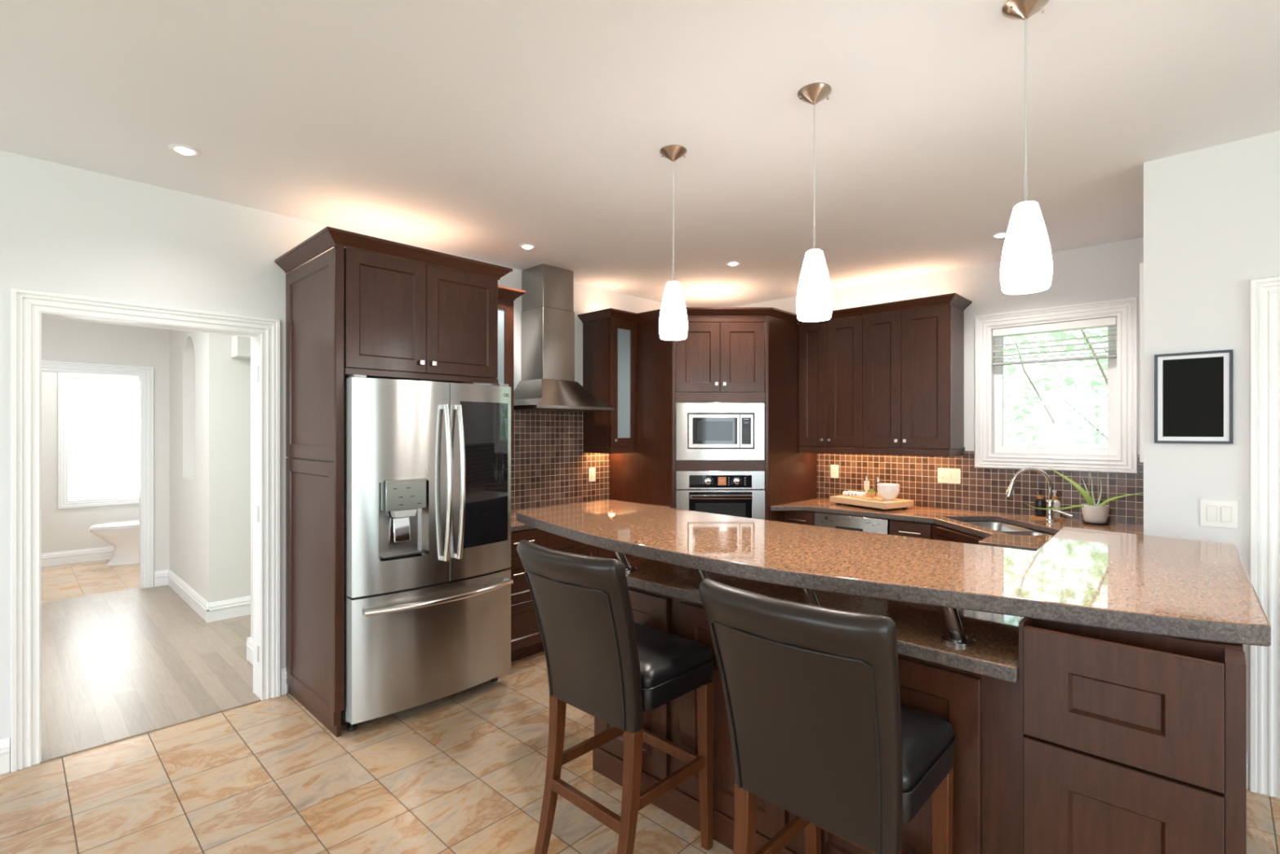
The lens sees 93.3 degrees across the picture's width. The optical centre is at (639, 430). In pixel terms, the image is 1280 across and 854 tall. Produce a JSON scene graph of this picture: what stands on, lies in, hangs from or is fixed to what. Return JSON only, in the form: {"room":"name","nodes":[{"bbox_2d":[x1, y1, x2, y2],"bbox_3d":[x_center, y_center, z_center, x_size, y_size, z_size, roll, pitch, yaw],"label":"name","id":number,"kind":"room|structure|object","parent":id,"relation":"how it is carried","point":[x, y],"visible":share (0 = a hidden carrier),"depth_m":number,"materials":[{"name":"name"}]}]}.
{"room":"kitchen","nodes":[
{"label":"kitchen","id":0,"kind":"room"},
{"bbox_2d":[41,371,139,553],"bbox_3d":[-6.273,0.140,7.309,0.130,2.775,4.500,0,0,44],"label":"wall","id":1,"kind":"structure","parent":0,"point":[67,529],"depth_m":6.86,"materials":[{"name":"white paint"}]},
{"bbox_2d":[41,546,114,566],"bbox_3d":[-6.720,1.452,6.733,0.020,0.150,3.050,0,0,44],"label":"baseboard","id":2,"kind":"structure","parent":1,"relation":"attached to","point":[68,557],"depth_m":6.97,"materials":[{"name":"white wood"}]},
{"bbox_2d":[57,372,139,508],"bbox_3d":[-6.325,0.102,7.237,0.158,1.573,0.938,0,0,44],"label":"window","id":3,"kind":"structure","parent":1,"relation":"in","point":[64,501],"depth_m":6.91,"materials":[{"name":"white wood"}]},
{"bbox_2d":[69,379,139,499],"bbox_3d":[-6.305,0.102,7.218,0.036,1.375,0.739,0,0,44],"label":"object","id":4,"kind":"object","parent":3,"relation":"attached to","point":[108,442],"visible":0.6,"depth_m":7.16,"materials":[{"name":"white"}]},
{"bbox_2d":[41,317,169,586],"bbox_3d":[-5.546,0.140,5.168,0.120,2.775,2.410,0,0,44],"label":"wall","id":5,"kind":"structure","parent":0,"point":[62,340],"depth_m":5.86,"materials":[{"name":"white paint"}]},
{"bbox_2d":[41,360,153,588],"bbox_3d":[-5.146,0.453,5.569,0.148,2.149,1.030,0,0,44],"label":"door frame","id":6,"kind":"structure","parent":5,"relation":"in","point":[145,374],"depth_m":5.85,"materials":[{"name":"white wood"}]},
{"bbox_2d":[169,329,250,602],"bbox_3d":[-3.355,0.140,6.187,1.760,2.775,2.090,0,0,44],"label":"wall","id":7,"kind":"structure","parent":0,"point":[210,388],"depth_m":4.99,"materials":[{"name":"white paint"}]},
{"bbox_2d":[154,568,250,622],"bbox_3d":[-3.368,1.452,6.116,1.720,0.150,2.210,0,0,44],"label":"baseboard","id":8,"kind":"structure","parent":7,"relation":"attached to","point":[239,606],"depth_m":5.00,"materials":[{"name":"white wood"}]},
{"bbox_2d":[250,337,253,638],"bbox_3d":[-1.656,0.140,4.570,0.610,2.775,2.080,0,0,44],"label":"wall","id":9,"kind":"structure","parent":0,"point":[251,338],"depth_m":4.01,"materials":[{"name":"white paint"}]},
{"bbox_2d":[246,636,253,664],"bbox_3d":[-1.674,1.452,4.574,0.620,0.150,2.100,0,0,44],"label":"baseboard","id":10,"kind":"structure","parent":9,"relation":"attached to","point":[249,640],"depth_m":3.99,"materials":[{"name":"white wood"}]},
{"bbox_2d":[0,150,703,770],"bbox_3d":[-2.570,0.140,3.079,0.130,2.775,9.500,0,0,44],"label":"wall","id":11,"kind":"structure","parent":0,"point":[64,229],"depth_m":3.02,"materials":[{"name":"white paint"}]},
{"bbox_2d":[0,737,9,774],"bbox_3d":[-4.310,1.452,1.149,0.020,0.150,4.307,0,0,44],"label":"baseboard","id":12,"kind":"structure","parent":11,"relation":"attached to","point":[4,743],"depth_m":2.69,"materials":[{"name":"white wood"}]},
{"bbox_2d":[10,287,280,772],"bbox_3d":[-2.502,0.444,3.149,0.182,2.166,1.076,0,0,44],"label":"door frame","id":13,"kind":"structure","parent":11,"relation":"in","point":[28,307],"depth_m":2.77,"materials":[{"name":"white wood"}]},
{"bbox_2d":[280,666,286,694],"bbox_3d":[-2.063,1.452,3.500,0.020,0.150,0.030,0,0,44],"label":"baseboard","id":14,"kind":"structure","parent":11,"relation":"attached to","point":[283,671],"depth_m":3.49,"materials":[{"name":"white wood"}]},
{"bbox_2d":[274,226,512,383],"bbox_3d":[-1.436,-0.630,3.568,0.831,0.697,1.055,0,0,44],"label":"upper cabinet","id":15,"kind":"object","parent":11,"relation":"attached to","point":[411,313],"visible":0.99,"depth_m":3.28,"materials":[{"name":"brown wood"}]},
{"bbox_2d":[462,285,526,457],"bbox_3d":[-1.104,-0.395,4.220,0.410,1.168,0.456,0,0,44],"label":"upper cabinet","id":16,"kind":"object","parent":11,"relation":"attached to","point":[506,295],"visible":0.2,"depth_m":4.19,"materials":[{"name":"brown wood"}]},
{"bbox_2d":[511,409,609,510],"bbox_3d":[-0.841,0.209,4.787,0.009,0.805,1.640,0,0,44],"label":"backsplash","id":17,"kind":"structure","parent":11,"relation":"attached to","point":[550,465],"depth_m":4.93,"materials":[{"name":"tile"}]},
{"bbox_2d":[588,467,595,481],"bbox_3d":[-0.413,0.382,5.222,0.009,0.116,0.072,0,0,44],"label":"wall outlet","id":18,"kind":"object","parent":17,"relation":"attached to","point":[591,470],"visible":1,"depth_m":5.21,"materials":[{"name":"white plastic"}]},
{"bbox_2d":[591,471,594,478],"bbox_3d":[-0.411,0.382,5.220,0.002,0.068,0.033,0,0,44],"label":"socket","id":19,"kind":"object","parent":18,"relation":"attached to","point":[592,472],"depth_m":5.22,"materials":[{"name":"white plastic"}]},
{"bbox_2d":[513,263,614,412],"bbox_3d":[-0.639,-0.701,4.643,0.498,1.093,0.750,0,0,44],"label":"range hood","id":20,"kind":"object","parent":11,"relation":"attached to","point":[547,383],"visible":0.98,"depth_m":4.59,"materials":[{"name":"silver metal"}]},
{"bbox_2d":[577,307,637,453],"bbox_3d":[-0.255,-0.395,5.109,0.410,1.168,0.365,0,0,44],"label":"upper cabinet","id":21,"kind":"object","parent":11,"relation":"attached to","point":[609,335],"visible":1,"depth_m":5.03,"materials":[{"name":"brown wood"}]},
{"bbox_2d":[0,0,1279,306],"bbox_3d":[0.502,-1.298,0.142,8.670,0.100,9.500,0,0,44],"label":"ceiling","id":22,"kind":"structure","parent":0,"point":[479,130],"depth_m":2.41,"materials":[{"name":"white paint"}]},
{"bbox_2d":[168,143,200,156],"bbox_3d":[-2.024,-1.239,2.688,0.116,0.018,0.116,0,0,44],"label":"recessed light","id":23,"kind":"object","parent":22,"relation":"in","point":[182,149],"visible":1,"depth_m":2.67,"materials":[{"name":"white"}]},
{"bbox_2d":[518,244,536,249],"bbox_3d":[-0.762,-1.239,4.093,0.116,0.018,0.116,0,0,44],"label":"recessed light","id":24,"kind":"object","parent":22,"relation":"in","point":[528,246],"visible":1,"depth_m":4.08,"materials":[{"name":"white"}]},
{"bbox_2d":[658,144,687,340],"bbox_3d":[0.149,-0.829,2.700,0.128,0.838,0.128,0,0,-19],"label":"pendant lamp","id":25,"kind":"object","parent":22,"relation":"hanging from","point":[673,322],"visible":1,"depth_m":2.66,"materials":[{"name":"white glass"}]},
{"bbox_2d":[725,261,741,266],"bbox_3d":[0.696,-1.239,4.508,0.116,0.018,0.116,0,0,44],"label":"recessed light","id":26,"kind":"object","parent":22,"relation":"in","point":[730,263],"visible":1,"depth_m":4.49,"materials":[{"name":"white"}]},
{"bbox_2d":[796,82,832,321],"bbox_3d":[0.643,-0.829,2.228,0.128,0.838,0.128,0,0,-19],"label":"pendant lamp","id":27,"kind":"object","parent":22,"relation":"hanging from","point":[814,295],"visible":1,"depth_m":2.19,"materials":[{"name":"white glass"}]},
{"bbox_2d":[990,231,1006,238],"bbox_3d":[2.298,-1.239,3.849,0.116,0.018,0.116,0,0,44],"label":"recessed light","id":28,"kind":"object","parent":22,"relation":"in","point":[1002,234],"visible":0.87,"depth_m":3.83,"materials":[{"name":"white"}]},
{"bbox_2d":[1000,0,1052,294],"bbox_3d":[1.127,-0.829,1.766,0.128,0.838,0.128,0,0,-19],"label":"pendant lamp","id":29,"kind":"object","parent":22,"relation":"hanging from","point":[1026,264],"visible":1,"depth_m":1.73,"materials":[{"name":"white glass"}]},
{"bbox_2d":[0,559,1279,853],"bbox_3d":[-1.515,1.557,2.070,14.250,0.060,9.500,0,0,44],"label":"floor","id":30,"kind":"structure","parent":0,"point":[464,771],"depth_m":2.76,"materials":[{"name":"tile"}]},
{"bbox_2d":[88,520,139,565],"bbox_3d":[-5.807,1.142,7.095,0.420,0.770,0.985,0,0,44],"label":"toilet","id":31,"kind":"object","parent":30,"relation":"on","point":[125,535],"visible":0.44,"depth_m":6.87,"materials":[{"name":"white ceramic"}]},
{"bbox_2d":[40,697,261,763],"bbox_3d":[-2.464,1.523,3.110,0.050,0.008,0.892,0,0,44],"label":"threshold","id":32,"kind":"object","parent":30,"relation":"on","point":[48,757],"visible":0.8,"depth_m":3.06,"materials":[{"name":"brown wood"}]},
{"bbox_2d":[285,245,344,737],"bbox_3d":[-1.767,0.304,3.265,0.771,2.445,0.047,0,0,44],"label":"end panel","id":33,"kind":"object","parent":30,"relation":"on","point":[315,290],"visible":1,"depth_m":3.20,"materials":[{"name":"brown wood"}]},
{"bbox_2d":[341,373,513,731],"bbox_3d":[-1.339,0.624,3.548,0.913,1.806,0.930,0,0,44],"label":"refrigerator","id":34,"kind":"object","parent":30,"relation":"on","point":[428,580],"visible":0.94,"depth_m":3.21,"materials":[{"name":"grey metal"}]},
{"bbox_2d":[508,528,633,662],"bbox_3d":[-0.680,1.090,4.474,0.655,0.874,1.410,0,0,44],"label":"base cabinet","id":35,"kind":"object","parent":30,"relation":"on","point":[526,634],"visible":0.16,"depth_m":4.00,"materials":[{"name":"brown wood"}]},
{"bbox_2d":[511,499,671,532],"bbox_3d":[-0.576,0.632,4.532,0.726,0.040,1.638,0,0,44],"label":"countertop","id":36,"kind":"structure","parent":35,"relation":"on","point":[516,526],"depth_m":4.22,"materials":[{"name":"brown stone"}]},
{"bbox_2d":[516,539,715,853],"bbox_3d":[-0.088,0.957,2.144,0.498,1.140,0.617,0,0,44],"label":"bar stool","id":37,"kind":"object","parent":30,"relation":"on","point":[611,667],"visible":1,"depth_m":2.00,"materials":[{"name":"black leather"}]},
{"bbox_2d":[609,306,817,522],"bbox_3d":[0.667,0.274,5.146,1.885,2.506,0.676,0,0,0],"label":"tall cabinet","id":38,"kind":"object","parent":30,"relation":"on","point":[726,353],"visible":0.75,"depth_m":4.93,"materials":[{"name":"brown wood"}]},
{"bbox_2d":[675,470,764,519],"bbox_3d":[0.645,0.643,5.088,0.714,0.638,0.572,0,0,0],"label":"wall oven","id":39,"kind":"object","parent":38,"relation":"in","point":[738,493],"visible":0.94,"depth_m":4.85,"materials":[{"name":"grey metal"}]},
{"bbox_2d":[675,402,764,460],"bbox_3d":[0.646,0.009,4.871,0.714,0.466,0.034,0,0,0],"label":"microwave","id":40,"kind":"object","parent":38,"relation":"on","point":[705,431],"visible":1,"depth_m":4.86,"materials":[{"name":"silver metal"}]},
{"bbox_2d":[784,510,813,525],"bbox_3d":[1.486,1.090,5.152,0.265,0.874,0.613,0,0,44],"label":"base cabinet","id":41,"kind":"object","parent":30,"relation":"on","point":[799,517],"visible":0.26,"depth_m":4.94,"materials":[{"name":"brown wood"}]},
{"bbox_2d":[592,586,1018,853],"bbox_3d":[0.628,1.090,2.401,1.661,0.874,0.721,0,0,44],"label":"base cabinet","id":42,"kind":"object","parent":30,"relation":"on","point":[982,711],"visible":0.35,"depth_m":1.76,"materials":[{"name":"brown wood"}]},
{"bbox_2d":[626,555,1023,682],"bbox_3d":[0.625,0.632,2.415,1.686,0.040,0.765,0,0,44],"label":"countertop","id":43,"kind":"structure","parent":42,"relation":"on","point":[920,628],"depth_m":1.98,"materials":[{"name":"brown stone"}]},
{"bbox_2d":[613,551,636,572],"bbox_3d":[-0.071,0.552,2.640,0.090,0.118,0.121,0,0,44],"label":"support","id":44,"kind":"object","parent":43,"relation":"on","point":[621,557],"visible":0.52,"depth_m":2.62,"materials":[{"name":"silver metal"}]},
{"bbox_2d":[693,568,709,591],"bbox_3d":[0.248,0.552,2.315,0.090,0.118,0.121,0,0,44],"label":"support","id":45,"kind":"object","parent":43,"relation":"on","point":[701,575],"visible":0.16,"depth_m":2.29,"materials":[{"name":"silver metal"}]},
{"bbox_2d":[800,587,824,607],"bbox_3d":[0.580,0.552,2.032,0.090,0.118,0.121,0,0,44],"label":"support","id":46,"kind":"object","parent":43,"relation":"on","point":[810,596],"visible":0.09,"depth_m":2.01,"materials":[{"name":"silver metal"}]},
{"bbox_2d":[940,606,975,646],"bbox_3d":[0.911,0.552,1.743,0.090,0.118,0.121,0,0,44],"label":"support","id":47,"kind":"object","parent":43,"relation":"on","point":[956,636],"visible":0.93,"depth_m":1.72,"materials":[{"name":"silver metal"}]},
{"bbox_2d":[697,578,956,853],"bbox_3d":[0.497,0.957,1.584,0.498,1.140,0.617,0,0,44],"label":"bar stool","id":48,"kind":"object","parent":30,"relation":"on","point":[820,731],"visible":1,"depth_m":1.42,"materials":[{"name":"black leather"}]},
{"bbox_2d":[813,511,889,534],"bbox_3d":[1.804,1.090,4.855,0.590,0.874,0.568,0,0,44],"label":"dishwasher","id":49,"kind":"object","parent":30,"relation":"on","point":[874,525],"visible":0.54,"depth_m":4.63,"materials":[{"name":"grey metal"}]},
{"bbox_2d":[889,519,933,538],"bbox_3d":[2.126,1.090,4.541,0.296,0.874,0.613,0,0,44],"label":"base cabinet","id":50,"kind":"object","parent":30,"relation":"on","point":[897,527],"visible":0.18,"depth_m":4.33,"materials":[{"name":"brown wood"}]},
{"bbox_2d":[931,523,984,544],"bbox_3d":[2.413,1.090,3.763,1.187,0.874,1.335,0,0,44],"label":"base cabinet","id":51,"kind":"object","parent":30,"relation":"on","point":[939,532],"visible":0.09,"depth_m":3.99,"materials":[{"name":"brown wood"}]},
{"bbox_2d":[770,497,1143,551],"bbox_3d":[1.986,0.632,4.161,2.358,0.040,1.360,0,0,44],"label":"countertop","id":52,"kind":"structure","parent":51,"relation":"on","point":[954,519],"depth_m":4.22,"materials":[{"name":"brown stone"}]},
{"bbox_2d":[830,495,913,511],"bbox_3d":[1.856,0.579,4.866,0.330,0.066,0.550,0,0,-29],"label":"chopping board","id":53,"kind":"object","parent":52,"relation":"on","point":[885,504],"visible":0.94,"depth_m":4.69,"materials":[{"name":"beige wood"}]},
{"bbox_2d":[842,490,862,497],"bbox_3d":[1.752,0.525,4.979,0.039,0.039,0.170,0,0,-32],"label":"rolled towel","id":54,"kind":"object","parent":53,"relation":"on","point":[844,493],"visible":0.97,"depth_m":4.96,"materials":[{"name":"white fabric"}]},
{"bbox_2d":[847,490,866,497],"bbox_3d":[1.804,0.525,5.020,0.039,0.039,0.170,0,0,-34],"label":"rolled towel","id":55,"kind":"object","parent":53,"relation":"on","point":[864,494],"visible":0.33,"depth_m":4.96,"materials":[{"name":"white fabric"}]},
{"bbox_2d":[850,495,873,499],"bbox_3d":[1.765,0.537,4.814,0.044,0.012,0.242,0,0,-23],"label":"wooden spoon","id":56,"kind":"object","parent":53,"relation":"on","point":[851,495],"visible":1,"depth_m":4.80,"materials":[{"name":"brown wood"}]},
{"bbox_2d":[863,475,869,492],"bbox_3d":[1.890,0.461,5.040,0.044,0.168,0.044,0,0,44],"label":"pepper mill","id":57,"kind":"object","parent":53,"relation":"on","point":[866,480],"visible":0.75,"depth_m":5.02,"materials":[{"name":"beige wood"}]},
{"bbox_2d":[866,488,875,497],"bbox_3d":[1.876,0.507,4.912,0.064,0.076,0.064,0,0,44],"label":"potted herb","id":58,"kind":"object","parent":53,"relation":"on","point":[870,492],"visible":1,"depth_m":4.89,"materials":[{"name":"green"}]},
{"bbox_2d":[866,491,875,497],"bbox_3d":[1.876,0.522,4.912,0.064,0.044,0.064,0,0,44],"label":"pot","id":59,"kind":"object","parent":58,"relation":"attached to","point":[869,494],"depth_m":4.89,"materials":[{"name":"brown ceramic"}]},
{"bbox_2d":[860,496,884,500],"bbox_3d":[1.834,0.537,4.772,0.044,0.012,0.242,0,0,-23],"label":"wooden spoon","id":60,"kind":"object","parent":53,"relation":"on","point":[860,496],"visible":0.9,"depth_m":4.74,"materials":[{"name":"brown wood"}]},
{"bbox_2d":[875,476,880,497],"bbox_3d":[1.946,0.461,4.939,0.044,0.168,0.044,0,0,44],"label":"pepper mill","id":61,"kind":"object","parent":53,"relation":"on","point":[877,480],"visible":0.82,"depth_m":4.93,"materials":[{"name":"beige wood"}]},
{"bbox_2d":[876,487,899,500],"bbox_3d":[1.953,0.498,4.754,0.168,0.092,0.168,0,0,44],"label":"bowl","id":62,"kind":"object","parent":53,"relation":"on","point":[886,494],"visible":0.95,"depth_m":4.70,"materials":[{"name":"white ceramic"}]},
{"bbox_2d":[876,483,899,488],"bbox_3d":[1.953,0.469,4.754,0.168,0.092,0.168,0,0,44],"label":"bowl","id":63,"kind":"object","parent":62,"relation":"in","point":[885,486],"visible":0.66,"depth_m":4.70,"materials":[{"name":"white ceramic"}]},
{"bbox_2d":[964,521,1050,535],"bbox_3d":[2.379,0.754,3.937,0.430,0.199,0.810,0,0,-2],"label":"sink","id":64,"kind":"object","parent":52,"relation":"in","point":[1004,527],"visible":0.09,"depth_m":4.20,"materials":[{"name":"silver metal"}]},
{"bbox_2d":[1005,466,1072,521],"bbox_3d":[2.686,0.430,4.084,0.391,0.362,0.080,0,0,19],"label":"faucet","id":65,"kind":"object","parent":52,"relation":"on","point":[1050,504],"visible":0.99,"depth_m":4.07,"materials":[{"name":"silver metal"}]},
{"bbox_2d":[1031,515,1064,519],"bbox_3d":[2.829,0.606,4.198,0.190,0.012,0.070,0,0,40],"label":"soap tray","id":66,"kind":"object","parent":52,"relation":"on","point":[1032,516],"visible":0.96,"depth_m":4.18,"materials":[{"name":"brown wood"}]},
{"bbox_2d":[1034,488,1045,516],"bbox_3d":[2.800,0.505,4.227,0.066,0.187,0.066,0,0,29],"label":"soap dispenser","id":67,"kind":"object","parent":66,"relation":"on","point":[1040,502],"visible":0.98,"depth_m":4.21,"materials":[{"name":"black glass"}]},
{"bbox_2d":[1035,498,1045,516],"bbox_3d":[2.800,0.538,4.227,0.066,0.122,0.066,0,0,-16],"label":"bottle","id":68,"kind":"object","parent":67,"relation":"attached to","point":[1039,503],"depth_m":4.20,"materials":[{"name":"black glass"}]},
{"bbox_2d":[1052,489,1060,518],"bbox_3d":[2.857,0.505,4.165,0.066,0.187,0.066,0,0,29],"label":"soap dispenser","id":69,"kind":"object","parent":66,"relation":"on","point":[1057,503],"visible":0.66,"depth_m":4.14,"materials":[{"name":"white plastic"}]},
{"bbox_2d":[1053,499,1060,518],"bbox_3d":[2.857,0.538,4.165,0.066,0.122,0.066,0,0,-16],"label":"bottle","id":70,"kind":"object","parent":69,"relation":"attached to","point":[1057,503],"depth_m":4.13,"materials":[{"name":"white"}]},
{"bbox_2d":[1027,462,1143,524],"bbox_3d":[2.924,0.411,3.980,0.648,0.400,0.198,0,0,35],"label":"aloe plant","id":71,"kind":"object","parent":52,"relation":"on","point":[1094,513],"visible":0.98,"depth_m":3.95,"materials":[{"name":"green plant"}]},
{"bbox_2d":[1018,617,1246,853],"bbox_3d":[1.649,1.011,1.964,0.416,1.032,1.526,0,0,44],"label":"base cabinet","id":72,"kind":"object","parent":30,"relation":"on","point":[1130,742],"visible":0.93,"depth_m":1.42,"materials":[{"name":"brown wood"}]},
{"bbox_2d":[516,499,1271,646],"bbox_3d":[0.764,0.468,2.762,2.888,0.050,1.679,0,0,44],"label":"countertop","id":73,"kind":"structure","parent":72,"relation":"on","point":[1136,583],"depth_m":1.99,"materials":[{"name":"brown stone"}]},
{"bbox_2d":[703,237,1143,534],"bbox_3d":[2.177,0.140,5.043,4.020,2.775,0.160,0,0,44],"label":"wall","id":74,"kind":"structure","parent":0,"point":[1107,271],"depth_m":4.50,"materials":[{"name":"white paint"}]},
{"bbox_2d":[798,306,862,454],"bbox_3d":[1.670,-0.394,5.126,0.567,1.171,0.402,0,0,44],"label":"upper cabinet","id":75,"kind":"object","parent":74,"relation":"attached to","point":[830,351],"visible":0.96,"depth_m":5.01,"materials":[{"name":"brown wood"}]},
{"bbox_2d":[859,293,972,457],"bbox_3d":[2.128,-0.394,4.688,0.702,1.171,0.402,0,0,44],"label":"upper cabinet","id":76,"kind":"object","parent":74,"relation":"attached to","point":[913,348],"visible":1,"depth_m":4.57,"materials":[{"name":"brown wood"}]},
{"bbox_2d":[817,446,1143,524],"bbox_3d":[2.459,0.369,4.657,2.361,0.485,0.009,0,0,44],"label":"backsplash","id":77,"kind":"structure","parent":74,"relation":"attached to","point":[980,489],"depth_m":4.58,"materials":[{"name":"tile"}]},
{"bbox_2d":[831,464,838,478],"bbox_3d":[1.722,0.362,5.348,0.072,0.116,0.009,0,0,44],"label":"wall outlet","id":78,"kind":"object","parent":77,"relation":"attached to","point":[834,468],"visible":1,"depth_m":5.34,"materials":[{"name":"white plastic"}]},
{"bbox_2d":[832,467,835,475],"bbox_3d":[1.720,0.362,5.346,0.033,0.068,0.002,0,0,44],"label":"socket","id":79,"kind":"object","parent":78,"relation":"attached to","point":[833,468],"depth_m":5.35,"materials":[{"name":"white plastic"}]},
{"bbox_2d":[937,467,960,484],"bbox_3d":[2.401,0.352,4.698,0.164,0.116,0.011,0,0,44],"label":"switch plate","id":80,"kind":"object","parent":77,"relation":"attached to","point":[945,475],"visible":1,"depth_m":4.69,"materials":[{"name":"white plastic"}]},
{"bbox_2d":[940,471,944,479],"bbox_3d":[2.366,0.352,4.728,0.033,0.068,0.002,0,0,44],"label":"socket","id":81,"kind":"object","parent":80,"relation":"attached to","point":[942,473],"depth_m":4.73,"materials":[{"name":"white plastic"}]},
{"bbox_2d":[974,297,1137,473],"bbox_3d":[2.934,-0.293,4.303,0.952,1.144,0.188,0,0,44],"label":"window","id":82,"kind":"structure","parent":74,"relation":"in","point":[990,451],"depth_m":4.20,"materials":[{"name":"white wood"}]},
{"bbox_2d":[992,316,1116,521],"bbox_3d":[2.888,-0.076,4.254,0.730,1.359,0.118,0,0,44],"label":"window blind","id":83,"kind":"object","parent":82,"relation":"attached to","point":[1111,321],"visible":0.91,"depth_m":4.23,"materials":[{"name":"white plastic"}]},
{"bbox_2d":[1143,130,1279,788],"bbox_3d":[4.143,0.140,1.187,4.850,2.775,0.120,0,0,44],"label":"wall","id":84,"kind":"structure","parent":0,"point":[1211,215],"depth_m":2.67,"materials":[{"name":"white paint"}]},
{"bbox_2d":[1154,349,1232,444],"bbox_3d":[2.463,-0.145,2.694,0.258,0.406,0.020,0,0,44],"label":"framed picture","id":85,"kind":"object","parent":84,"relation":"attached to","point":[1193,390],"visible":1,"depth_m":2.69,"materials":[{"name":"grey"}]},
{"bbox_2d":[1162,356,1223,436],"bbox_3d":[2.461,-0.146,2.692,0.200,0.349,0.001,0,0,44],"label":"print","id":86,"kind":"object","parent":85,"relation":"attached to","point":[1193,387],"depth_m":2.69,"materials":[{"name":"black paper"}]},
{"bbox_2d":[1200,499,1237,528],"bbox_3d":[2.527,0.364,2.639,0.118,0.116,0.011,0,0,44],"label":"light switch","id":87,"kind":"object","parent":84,"relation":"attached to","point":[1219,513],"visible":1,"depth_m":2.64,"materials":[{"name":"white plastic"}]},
{"bbox_2d":[1246,752,1248,789],"bbox_3d":[2.571,1.452,2.592,0.051,0.150,0.020,0,0,44],"label":"baseboard","id":88,"kind":"structure","parent":84,"relation":"attached to","point":[1246,753],"depth_m":2.57,"materials":[{"name":"white wood"}]},
{"bbox_2d":[1249,275,1279,798],"bbox_3d":[3.011,0.444,2.252,1.046,2.166,0.148,0,0,44],"label":"door frame","id":89,"kind":"structure","parent":84,"relation":"in","point":[1264,293],"depth_m":2.54,"materials":[{"name":"white wood"}]},
{"bbox_3d":[2.920,0.139,3.330,0.120,2.775,1.290,0,0,44],"label":"wall","id":90,"kind":"structure","parent":0,"visible":0},
{"bbox_2d":[1139,262,1143,462],"bbox_3d":[2.402,-0.321,2.888,0.018,0.945,0.075,0,0,44],"label":"trim","id":91,"kind":"structure","parent":90,"relation":"attached to","point":[1141,264],"depth_m":2.86,"materials":[{"name":"white"}]},
{"label":"outside","id":92,"kind":"structure","parent":0,"visible":0},
{"bbox_2d":[69,469,139,494],"bbox_3d":[0.000,2.002,0.000,80.000,0.050,80.000,0,0,44],"label":"ground","id":93,"kind":"structure","parent":92,"point":[119,469],"depth_m":23.32,"materials":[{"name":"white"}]},
{"bbox_2d":[1004,328,1107,447],"bbox_3d":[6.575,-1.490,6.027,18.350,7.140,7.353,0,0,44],"label":"window pane","id":94,"kind":"object","parent":93,"relation":"on","point":[1080,387],"visible":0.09,"depth_m":7.20,"materials":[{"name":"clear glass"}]},
{"bbox_3d":[-4.303,-1.298,5.426,5.580,0.100,4.500,0,0,44],"label":"ceiling","id":95,"kind":"structure","parent":0,"visible":0},
{"bbox_2d":[231,335,250,359],"bbox_3d":[-2.593,-0.920,5.562,0.195,0.655,1.940,0,0,44],"label":"soffit","id":96,"kind":"structure","parent":95,"relation":"attached to","point":[240,345],"depth_m":4.84,"materials":[{"name":"white paint"}]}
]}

